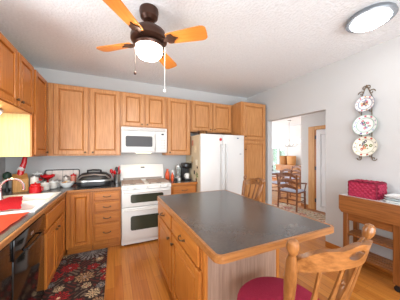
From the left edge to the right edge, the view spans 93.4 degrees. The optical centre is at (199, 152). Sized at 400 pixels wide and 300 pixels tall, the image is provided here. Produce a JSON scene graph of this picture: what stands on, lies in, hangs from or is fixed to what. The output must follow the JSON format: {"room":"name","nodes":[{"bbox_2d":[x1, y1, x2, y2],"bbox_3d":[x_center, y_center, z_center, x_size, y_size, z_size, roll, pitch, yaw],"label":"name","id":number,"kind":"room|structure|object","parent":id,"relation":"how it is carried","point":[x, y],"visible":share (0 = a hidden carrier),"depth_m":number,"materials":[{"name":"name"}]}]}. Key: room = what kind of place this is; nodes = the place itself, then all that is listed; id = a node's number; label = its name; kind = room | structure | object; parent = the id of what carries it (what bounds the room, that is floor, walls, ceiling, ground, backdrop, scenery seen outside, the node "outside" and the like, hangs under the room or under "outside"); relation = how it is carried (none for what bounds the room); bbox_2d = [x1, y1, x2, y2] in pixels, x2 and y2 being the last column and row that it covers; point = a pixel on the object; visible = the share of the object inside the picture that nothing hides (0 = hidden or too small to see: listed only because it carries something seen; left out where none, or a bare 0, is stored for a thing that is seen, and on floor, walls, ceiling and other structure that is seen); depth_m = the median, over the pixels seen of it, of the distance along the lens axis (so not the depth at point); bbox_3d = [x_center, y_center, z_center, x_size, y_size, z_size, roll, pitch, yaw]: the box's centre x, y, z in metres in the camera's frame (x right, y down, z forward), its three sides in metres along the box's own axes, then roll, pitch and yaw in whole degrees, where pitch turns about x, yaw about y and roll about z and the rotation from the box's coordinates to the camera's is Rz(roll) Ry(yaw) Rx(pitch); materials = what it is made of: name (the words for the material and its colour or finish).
{"room":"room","nodes":[
{"label":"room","id":0,"kind":"room"},
{"bbox_2d":[0,157,4,188],"bbox_3d":[-1.539,0.049,-0.301,0.120,2.765,6.722,0,0,-24],"label":"wall","id":1,"kind":"structure","parent":0,"point":[2,159],"depth_m":2.71,"materials":[{"name":"paint"}]},
{"bbox_2d":[0,32,33,114],"bbox_3d":[-2.050,-0.735,1.739,0.632,0.568,0.820,0,0,-24],"label":"upper cabinet","id":2,"kind":"object","parent":1,"relation":"attached to","point":[16,73],"visible":1,"depth_m":1.82,"materials":[{"name":"brown wood"}]},
{"bbox_2d":[0,69,48,156],"bbox_3d":[-2.333,-0.488,2.364,0.632,1.062,0.548,0,0,-24],"label":"upper cabinet","id":3,"kind":"object","parent":1,"relation":"attached to","point":[21,135],"visible":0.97,"depth_m":2.21,"materials":[{"name":"brown wood"}]},
{"bbox_2d":[5,67,246,239],"bbox_3d":[-0.890,0.049,3.749,4.645,2.765,0.120,0,0,-24],"label":"wall","id":4,"kind":"structure","parent":0,"point":[35,164],"depth_m":3.34,"materials":[{"name":"paint"}]},
{"bbox_2d":[47,82,120,155],"bbox_3d":[-1.817,-0.488,3.052,0.980,1.062,0.383,0,0,-24],"label":"upper cabinet","id":5,"kind":"object","parent":4,"relation":"attached to","point":[81,121],"visible":1,"depth_m":2.88,"materials":[{"name":"brown wood"}]},
{"bbox_2d":[121,92,165,128],"bbox_3d":[-1.022,-0.727,3.412,0.762,0.584,0.383,0,0,-24],"label":"upper cabinet","id":6,"kind":"object","parent":4,"relation":"attached to","point":[137,110],"visible":0.98,"depth_m":3.25,"materials":[{"name":"brown wood"}]},
{"bbox_2d":[121,127,166,152],"bbox_3d":[-1.009,-0.214,3.384,0.756,0.434,0.442,0,0,-24],"label":"microwave","id":7,"kind":"object","parent":6,"relation":"attached to","point":[133,139],"visible":0.99,"depth_m":3.21,"materials":[{"name":"white plastic"}]},
{"bbox_2d":[162,97,189,154],"bbox_3d":[-0.458,-0.488,3.668,0.473,1.062,0.383,0,0,-24],"label":"upper cabinet","id":8,"kind":"object","parent":4,"relation":"attached to","point":[177,110],"visible":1,"depth_m":3.52,"materials":[{"name":"brown wood"}]},
{"bbox_2d":[190,100,231,134],"bbox_3d":[0.189,-0.717,3.961,0.942,0.605,0.383,0,0,-24],"label":"upper cabinet","id":9,"kind":"object","parent":4,"relation":"attached to","point":[214,118],"visible":0.98,"depth_m":3.80,"materials":[{"name":"brown wood"}]},
{"bbox_2d":[0,0,399,128],"bbox_3d":[1.722,-1.359,4.074,9.900,0.050,12.000,0,0,-24],"label":"ceiling","id":10,"kind":"structure","parent":0,"point":[250,48],"depth_m":2.22,"materials":[{"name":"white paint"}]},
{"bbox_2d":[96,0,207,92],"bbox_3d":[-0.475,-0.943,1.761,0.845,0.780,0.845,0,0,-30],"label":"ceiling fan","id":11,"kind":"object","parent":10,"relation":"hanging from","point":[149,40],"visible":1,"depth_m":1.67,"materials":[{"name":"brown wood"}]},
{"bbox_2d":[278,120,299,146],"bbox_3d":[3.641,-0.781,7.711,0.811,1.104,0.786,0,0,-24],"label":"chandelier","id":12,"kind":"object","parent":10,"relation":"hanging from","point":[284,141],"visible":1,"depth_m":7.64,"materials":[{"name":"glass"}]},
{"bbox_2d":[345,2,398,32],"bbox_3d":[1.647,-1.262,1.828,0.386,0.142,0.386,0,0,-24],"label":"ceiling light","id":13,"kind":"object","parent":10,"relation":"attached to","point":[373,16],"visible":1,"depth_m":1.75,"materials":[{"name":"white glass"}]},
{"bbox_2d":[44,179,399,299],"bbox_3d":[1.722,1.456,4.074,9.900,0.050,12.000,0,0,-24],"label":"floor","id":14,"kind":"structure","parent":0,"point":[133,271],"depth_m":2.17,"materials":[{"name":"brown wood"}]},
{"bbox_2d":[0,242,11,299],"bbox_3d":[-1.393,0.998,0.894,0.600,0.865,0.438,0,0,-24],"label":"trash compactor","id":15,"kind":"object","parent":14,"relation":"on","point":[6,252],"visible":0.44,"depth_m":1.15,"materials":[{"name":"black plastic"}]},
{"bbox_2d":[11,214,44,299],"bbox_3d":[-1.593,1.000,1.381,0.638,0.861,0.600,0,0,-24],"label":"dishwasher","id":16,"kind":"object","parent":14,"relation":"on","point":[28,246],"visible":0.86,"depth_m":1.46,"materials":[{"name":"black plastic"}]},
{"bbox_2d":[44,196,64,290],"bbox_3d":[-2.015,0.994,2.011,0.894,0.870,0.883,0,0,-24],"label":"base cabinet","id":17,"kind":"object","parent":14,"relation":"on","point":[54,231],"visible":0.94,"depth_m":2.01,"materials":[{"name":"brown wood"}]},
{"bbox_2d":[0,182,120,249],"bbox_3d":[-1.600,0.536,1.867,1.557,0.040,2.721,0,0,-24],"label":"countertop","id":18,"kind":"structure","parent":17,"relation":"on","point":[12,231],"depth_m":1.82,"materials":[{"name":"stone"}]},
{"bbox_2d":[2,172,11,190],"bbox_3d":[-2.623,0.386,2.566,0.092,0.260,0.091,0,0,-24],"label":"pepper mill","id":19,"kind":"object","parent":18,"relation":"on","point":[6,175],"visible":0.82,"depth_m":2.55,"materials":[{"name":"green plastic"}]},
{"bbox_2d":[0,178,25,199],"bbox_3d":[-2.090,0.388,2.055,0.118,0.232,0.263,0,0,33],"label":"faucet","id":20,"kind":"object","parent":18,"relation":"on","point":[8,179],"visible":0.98,"depth_m":2.06,"materials":[{"name":"silver metal"}]},
{"bbox_2d":[0,212,28,231],"bbox_3d":[-1.562,0.506,1.211,0.523,0.002,0.663,0,0,-24],"label":"drying mat","id":21,"kind":"object","parent":18,"relation":"on","point":[6,220],"visible":1,"depth_m":1.43,"materials":[{"name":"red fabric"}]},
{"bbox_2d":[12,173,28,192],"bbox_3d":[-2.427,0.399,2.545,0.180,0.235,0.150,0,0,41],"label":"knife block","id":22,"kind":"object","parent":18,"relation":"on","point":[16,185],"visible":0.93,"depth_m":2.50,"materials":[{"name":"brown wood"}]},
{"bbox_2d":[17,157,27,174],"bbox_3d":[-2.435,0.194,2.578,0.103,0.281,0.093,0,0,-24],"label":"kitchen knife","id":23,"kind":"object","parent":22,"relation":"in","point":[21,169],"visible":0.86,"depth_m":2.57,"materials":[{"name":"red plastic"}]},
{"bbox_2d":[0,192,60,214],"bbox_3d":[-1.878,0.598,1.937,0.558,0.186,0.900,0,0,-24],"label":"sink","id":24,"kind":"object","parent":18,"relation":"in","point":[30,203],"visible":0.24,"depth_m":1.99,"materials":[{"name":"white ceramic"}]},
{"bbox_2d":[0,196,22,210],"bbox_3d":[-1.861,0.492,1.885,0.324,0.006,0.638,0,0,-24],"label":"dish towel","id":25,"kind":"object","parent":24,"relation":"on","point":[8,203],"visible":1,"depth_m":1.84,"materials":[{"name":"red fabric"}]},
{"bbox_2d":[0,200,43,211],"bbox_3d":[-1.748,0.598,1.780,0.365,0.186,0.375,0,0,-24],"label":"basin","id":26,"kind":"object","parent":24,"relation":"in","point":[26,205],"depth_m":1.95,"materials":[{"name":"white ceramic"}]},
{"bbox_2d":[20,193,54,200],"bbox_3d":[-1.914,0.598,2.146,0.365,0.186,0.360,0,0,-24],"label":"basin","id":27,"kind":"object","parent":24,"relation":"in","point":[43,196],"depth_m":2.29,"materials":[{"name":"white ceramic"}]},
{"bbox_2d":[30,174,38,183],"bbox_3d":[-2.269,0.404,2.584,0.091,0.225,0.091,0,0,-24],"label":"canister","id":28,"kind":"object","parent":18,"relation":"on","point":[34,178],"visible":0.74,"depth_m":2.55,"materials":[{"name":"ceramic"}]},
{"bbox_2d":[29,182,42,193],"bbox_3d":[-2.108,0.446,2.419,0.137,0.140,0.124,0,0,34],"label":"pot","id":29,"kind":"object","parent":18,"relation":"on","point":[36,187],"visible":0.97,"depth_m":2.38,"materials":[{"name":"ceramic"}]},
{"bbox_2d":[32,172,42,178],"bbox_3d":[-2.426,0.396,2.809,0.140,0.240,0.139,0,0,-24],"label":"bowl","id":30,"kind":"object","parent":18,"relation":"on","point":[36,173],"visible":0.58,"depth_m":2.79,"materials":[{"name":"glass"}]},
{"bbox_2d":[40,181,49,190],"bbox_3d":[-2.139,0.454,2.599,0.110,0.125,0.109,0,0,-24],"label":"jar","id":31,"kind":"object","parent":18,"relation":"on","point":[45,185],"visible":0.81,"depth_m":2.57,"materials":[{"name":"ceramic"}]},
{"bbox_2d":[40,174,54,181],"bbox_3d":[-2.254,0.417,2.793,0.180,0.198,0.180,0,0,-24],"label":"bowl","id":32,"kind":"object","parent":18,"relation":"on","point":[47,177],"visible":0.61,"depth_m":2.76,"materials":[{"name":"ceramic"}]},
{"bbox_2d":[49,180,56,188],"bbox_3d":[-2.136,0.454,2.737,0.106,0.125,0.105,0,0,-24],"label":"jar","id":33,"kind":"object","parent":18,"relation":"on","point":[53,184],"visible":0.91,"depth_m":2.70,"materials":[{"name":"ceramic"}]},
{"bbox_2d":[44,169,79,181],"bbox_3d":[-2.210,0.389,3.036,0.470,0.248,0.045,0,0,-24],"label":"tray","id":34,"kind":"object","parent":18,"relation":"on","point":[59,175],"visible":0.46,"depth_m":3.03,"materials":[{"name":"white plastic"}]},
{"bbox_2d":[63,175,68,181],"bbox_3d":[-2.124,0.431,2.990,0.075,0.170,0.075,0,0,-24],"label":"tin","id":35,"kind":"object","parent":18,"relation":"on","point":[65,178],"visible":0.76,"depth_m":2.96,"materials":[{"name":"metal"}]},
{"bbox_2d":[59,181,74,187],"bbox_3d":[-2.013,0.478,2.854,0.196,0.075,0.196,0,0,-24],"label":"bowl","id":36,"kind":"object","parent":18,"relation":"on","point":[64,185],"visible":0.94,"depth_m":2.80,"materials":[{"name":"ceramic"}]},
{"bbox_2d":[70,173,75,184],"bbox_3d":[-2.031,0.421,3.027,0.083,0.190,0.083,0,0,-24],"label":"spice jar","id":37,"kind":"object","parent":18,"relation":"on","point":[72,176],"visible":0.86,"depth_m":3.00,"materials":[{"name":"red glass"}]},
{"bbox_2d":[73,169,113,186],"bbox_3d":[-1.676,0.383,3.006,0.559,0.266,0.356,0,0,-24],"label":"grill","id":38,"kind":"object","parent":18,"relation":"on","point":[97,178],"visible":1,"depth_m":2.87,"materials":[{"name":"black metal"}]},
{"bbox_2d":[114,174,119,182],"bbox_3d":[-1.425,0.439,3.230,0.106,0.155,0.106,0,0,-24],"label":"utensil crock","id":39,"kind":"object","parent":18,"relation":"on","point":[116,176],"visible":0.92,"depth_m":3.19,"materials":[{"name":"metal"}]},
{"bbox_2d":[41,248,107,299],"bbox_3d":[-1.250,1.428,1.852,0.563,0.006,1.905,0,0,-24],"label":"runner rug","id":40,"kind":"object","parent":14,"relation":"on","point":[79,276],"visible":0.98,"depth_m":2.14,"materials":[{"name":"multicoloured carpet"}]},
{"bbox_2d":[66,192,92,254],"bbox_3d":[-1.814,0.994,2.912,0.316,0.870,0.634,0,0,-24],"label":"base cabinet","id":41,"kind":"object","parent":14,"relation":"on","point":[78,205],"visible":0.91,"depth_m":2.63,"materials":[{"name":"brown wood"}]},
{"bbox_2d":[92,190,120,249],"bbox_3d":[-1.488,0.994,3.039,0.378,0.870,0.671,0,0,-24],"label":"base cabinet","id":42,"kind":"object","parent":14,"relation":"on","point":[106,205],"visible":0.98,"depth_m":2.77,"materials":[{"name":"brown wood"}]},
{"bbox_2d":[120,164,170,245],"bbox_3d":[-0.946,0.824,3.245,0.764,1.215,0.708,0,0,-24],"label":"gas range","id":43,"kind":"object","parent":14,"relation":"on","point":[141,184],"visible":0.89,"depth_m":2.98,"materials":[{"name":"white metal"}]},
{"bbox_2d":[121,180,170,187],"bbox_3d":[-0.945,0.513,3.242,0.764,0.025,0.555,0,0,-24],"label":"cooktop","id":44,"kind":"object","parent":43,"relation":"in","point":[124,183],"depth_m":3.06,"materials":[{"name":"white metal"}]},
{"bbox_2d":[171,184,195,193],"bbox_3d":[-0.391,0.994,3.537,0.472,0.870,0.671,0,0,-24],"label":"base cabinet","id":45,"kind":"object","parent":14,"relation":"on","point":[178,189],"visible":0.24,"depth_m":3.25,"materials":[{"name":"brown wood"}]},
{"bbox_2d":[169,178,197,185],"bbox_3d":[-0.395,0.536,3.555,0.484,0.040,0.639,0,0,-24],"label":"countertop","id":46,"kind":"structure","parent":45,"relation":"on","point":[181,182],"depth_m":3.31,"materials":[{"name":"stone"}]},
{"bbox_2d":[165,169,169,179],"bbox_3d":[-0.623,0.411,3.615,0.084,0.210,0.084,0,0,-24],"label":"oil bottle","id":47,"kind":"object","parent":46,"relation":"on","point":[167,174],"visible":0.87,"depth_m":3.58,"materials":[{"name":"orange glass"}]},
{"bbox_2d":[175,165,180,179],"bbox_3d":[-0.420,0.371,3.652,0.120,0.290,0.118,0,0,-24],"label":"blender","id":48,"kind":"object","parent":46,"relation":"on","point":[177,167],"visible":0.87,"depth_m":3.61,"materials":[{"name":"metal"}]},
{"bbox_2d":[181,162,191,180],"bbox_3d":[-0.269,0.340,3.647,0.140,0.352,0.265,0,0,-24],"label":"coffee maker","id":49,"kind":"object","parent":46,"relation":"on","point":[185,166],"visible":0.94,"depth_m":3.62,"materials":[{"name":"black plastic"}]},
{"bbox_2d":[186,134,243,194],"bbox_3d":[0.291,0.548,3.747,0.912,1.765,0.815,0,0,-24],"label":"refrigerator","id":50,"kind":"object","parent":14,"relation":"on","point":[220,164],"visible":0.53,"depth_m":3.41,"materials":[{"name":"white metal"}]},
{"bbox_2d":[198,130,207,133],"bbox_3d":[0.047,-0.365,3.458,0.198,0.075,0.160,0,0,-24],"label":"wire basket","id":51,"kind":"object","parent":50,"relation":"on","point":[199,131],"visible":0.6,"depth_m":3.42,"materials":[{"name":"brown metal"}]},
{"bbox_2d":[157,190,333,299],"bbox_3d":[0.206,0.974,1.799,0.980,0.915,1.493,0,0,-24],"label":"kitchen island","id":52,"kind":"object","parent":14,"relation":"on","point":[211,244],"visible":0.99,"depth_m":1.36,"materials":[{"name":"brown wood"}]},
{"bbox_2d":[226,101,265,202],"bbox_3d":[0.976,0.206,4.135,0.628,2.450,0.715,0,0,-24],"label":"pantry cabinet","id":53,"kind":"object","parent":14,"relation":"on","point":[248,119],"visible":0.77,"depth_m":3.84,"materials":[{"name":"brown wood"}]},
{"bbox_2d":[241,175,265,200],"bbox_3d":[0.484,0.869,2.356,0.612,1.129,0.476,0,0,-16],"label":"counter stool","id":54,"kind":"object","parent":14,"relation":"on","point":[250,181],"visible":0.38,"depth_m":2.46,"materials":[{"name":"brown wood"}]},
{"bbox_2d":[272,170,287,187],"bbox_3d":[2.463,1.056,7.100,1.350,0.750,1.000,0,0,-24],"label":"dining table","id":55,"kind":"object","parent":14,"relation":"on","point":[274,172],"visible":0.08,"depth_m":6.91,"materials":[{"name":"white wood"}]},
{"bbox_2d":[272,169,291,197],"bbox_3d":[2.598,0.962,6.142,0.594,0.942,0.536,0,0,-28],"label":"dining chair","id":56,"kind":"object","parent":14,"relation":"on","point":[283,170],"visible":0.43,"depth_m":5.96,"materials":[{"name":"brown wood"}]},
{"bbox_2d":[275,164,300,182],"bbox_3d":[4.322,1.006,9.123,0.554,0.850,1.330,0,0,-24],"label":"sideboard","id":57,"kind":"object","parent":14,"relation":"on","point":[278,166],"visible":0.31,"depth_m":8.93,"materials":[{"name":"brown wood"}]},
{"bbox_2d":[280,156,286,164],"bbox_3d":[4.204,0.361,9.426,0.328,0.435,0.418,0,0,-24],"label":"wicker basket","id":58,"kind":"object","parent":57,"relation":"on","point":[283,159],"visible":0.84,"depth_m":9.29,"materials":[{"name":"brown wicker"}]},
{"bbox_2d":[287,156,295,164],"bbox_3d":[4.381,0.361,9.034,0.328,0.435,0.418,0,0,-24],"label":"wicker basket","id":59,"kind":"object","parent":57,"relation":"on","point":[291,160],"visible":0.94,"depth_m":8.88,"materials":[{"name":"brown wicker"}]},
{"bbox_2d":[282,165,300,188],"bbox_3d":[3.546,0.962,7.310,0.536,0.942,0.594,0,0,-12],"label":"dining chair","id":60,"kind":"object","parent":14,"relation":"on","point":[296,166],"visible":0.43,"depth_m":7.21,"materials":[{"name":"brown wood"}]},
{"bbox_2d":[272,203,325,235],"bbox_3d":[2.320,1.428,4.208,1.100,0.006,2.150,0,0,-24],"label":"area rug","id":61,"kind":"object","parent":14,"relation":"on","point":[308,213],"visible":0.27,"depth_m":4.51,"materials":[{"name":"beige carpet"}]},
{"bbox_2d":[276,172,306,212],"bbox_3d":[2.337,0.953,4.830,0.536,0.942,0.594,0,0,-36],"label":"dining chair","id":62,"kind":"object","parent":61,"relation":"on","point":[289,188],"visible":0.99,"depth_m":4.71,"materials":[{"name":"brown wood"}]},
{"bbox_2d":[280,188,303,192],"bbox_3d":[2.372,0.952,4.855,0.410,0.029,0.460,0,0,-36],"label":"seat cushion","id":63,"kind":"object","parent":62,"relation":"on","point":[288,190],"depth_m":4.73,"materials":[{"name":"white fabric"}]},
{"bbox_2d":[237,223,375,299],"bbox_3d":[0.460,0.869,0.940,0.476,1.129,0.612,0,0,-19],"label":"counter stool","id":64,"kind":"object","parent":14,"relation":"on","point":[350,258],"visible":1,"depth_m":0.70,"materials":[{"name":"brown wood"}]},
{"bbox_2d":[237,276,318,299],"bbox_3d":[0.436,0.819,1.005,0.470,0.056,0.470,0,0,-19],"label":"seat cushion","id":65,"kind":"object","parent":64,"relation":"on","point":[260,288],"depth_m":1.09,"materials":[{"name":"red fabric"}]},
{"bbox_2d":[339,193,399,292],"bbox_3d":[2.052,0.981,2.171,0.330,0.899,0.660,0,0,-24],"label":"kitchen cart","id":66,"kind":"object","parent":14,"relation":"on","point":[383,215],"visible":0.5,"depth_m":2.10,"materials":[{"name":"brown wood"}]},
{"bbox_2d":[348,179,386,199],"bbox_3d":[2.010,0.432,2.275,0.242,0.194,0.307,0,0,-24],"label":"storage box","id":67,"kind":"object","parent":66,"relation":"on","point":[368,189],"visible":0.98,"depth_m":2.18,"materials":[{"name":"fabric"}]},
{"bbox_2d":[347,229,392,249],"bbox_3d":[2.044,1.018,2.211,0.269,0.046,0.480,0,0,-24],"label":"shelf","id":68,"kind":"object","parent":66,"relation":"attached to","point":[379,240],"depth_m":2.19,"materials":[{"name":"brown wood"}]},
{"bbox_2d":[366,252,392,272],"bbox_3d":[2.044,1.258,2.211,0.269,0.046,0.480,0,0,-24],"label":"shelf","id":69,"kind":"object","parent":66,"relation":"attached to","point":[382,262],"depth_m":2.15,"materials":[{"name":"brown wood"}]},
{"bbox_2d":[383,199,399,203],"bbox_3d":[2.140,0.518,2.013,0.240,0.022,0.220,0,0,-24],"label":"serving dish","id":70,"kind":"object","parent":66,"relation":"on","point":[386,200],"visible":0.5,"depth_m":2.01,"materials":[{"name":"ceramic"}]},
{"bbox_2d":[384,197,399,201],"bbox_3d":[2.140,0.495,2.013,0.232,0.022,0.212,0,0,-24],"label":"serving dish","id":71,"kind":"object","parent":70,"relation":"on","point":[387,198],"visible":0.51,"depth_m":2.00,"materials":[{"name":"white ceramic"}]},
{"bbox_2d":[385,193,399,199],"bbox_3d":[2.140,0.472,2.013,0.224,0.022,0.204,0,0,-24],"label":"serving dish","id":72,"kind":"object","parent":71,"relation":"on","point":[394,196],"visible":1,"depth_m":2.06,"materials":[{"name":"white ceramic"}]},
{"bbox_2d":[272,125,300,177],"bbox_3d":[4.878,0.049,8.799,0.150,2.765,6.000,0,0,-24],"label":"wall","id":73,"kind":"structure","parent":0,"point":[290,132],"depth_m":9.41,"materials":[{"name":"paint"}]},
{"bbox_2d":[272,147,286,169],"bbox_3d":[4.227,0.406,10.095,0.115,1.430,1.100,0,0,-24],"label":"window","id":74,"kind":"structure","parent":73,"relation":"in","point":[277,152],"depth_m":10.25,"materials":[{"name":"glass"}]},
{"bbox_2d":[301,111,325,203],"bbox_3d":[3.724,0.049,3.071,0.120,2.765,4.520,0,0,-24],"label":"wall","id":75,"kind":"structure","parent":0,"point":[319,118],"depth_m":4.96,"materials":[{"name":"paint"}]},
{"bbox_2d":[308,125,325,212],"bbox_3d":[3.020,0.381,4.432,0.039,2.100,1.020,0,0,-24],"label":"door","id":76,"kind":"structure","parent":75,"relation":"in","point":[316,138],"depth_m":4.66,"materials":[{"name":"white wood"}]},
{"bbox_2d":[247,35,399,259],"bbox_3d":[2.587,0.049,1.569,0.110,2.765,6.722,0,0,-24],"label":"wall","id":77,"kind":"structure","parent":0,"point":[334,88],"depth_m":2.62,"materials":[{"name":"paint"}]},
{"bbox_2d":[325,241,392,275],"bbox_3d":[2.919,1.389,0.685,0.013,0.085,4.838,0,0,-24],"label":"baseboard","id":78,"kind":"structure","parent":77,"relation":"attached to","point":[327,244],"depth_m":2.39,"materials":[{"name":"brown wood"}]},
{"bbox_2d":[357,85,376,160],"bbox_3d":[2.103,-0.386,2.400,0.069,0.970,0.219,0,0,-24],"label":"plate rack","id":79,"kind":"object","parent":77,"relation":"attached to","point":[366,85],"visible":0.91,"depth_m":2.38,"materials":[{"name":"metal"}]},
{"bbox_2d":[352,136,377,155],"bbox_3d":[2.092,-0.086,2.395,0.053,0.262,0.264,0,0,-24],"label":"plate","id":80,"kind":"object","parent":79,"relation":"attached to","point":[364,145],"visible":1,"depth_m":2.40,"materials":[{"name":"ceramic"}]},
{"bbox_2d":[352,114,377,134],"bbox_3d":[2.092,-0.356,2.395,0.053,0.262,0.264,0,0,-24],"label":"plate","id":81,"kind":"object","parent":79,"relation":"attached to","point":[366,124],"visible":1,"depth_m":2.40,"materials":[{"name":"ceramic"}]},
{"bbox_2d":[355,95,374,111],"bbox_3d":[2.093,-0.626,2.396,0.047,0.209,0.210,0,0,-24],"label":"plate","id":82,"kind":"object","parent":79,"relation":"attached to","point":[364,103],"visible":1,"depth_m":2.40,"materials":[{"name":"ceramic"}]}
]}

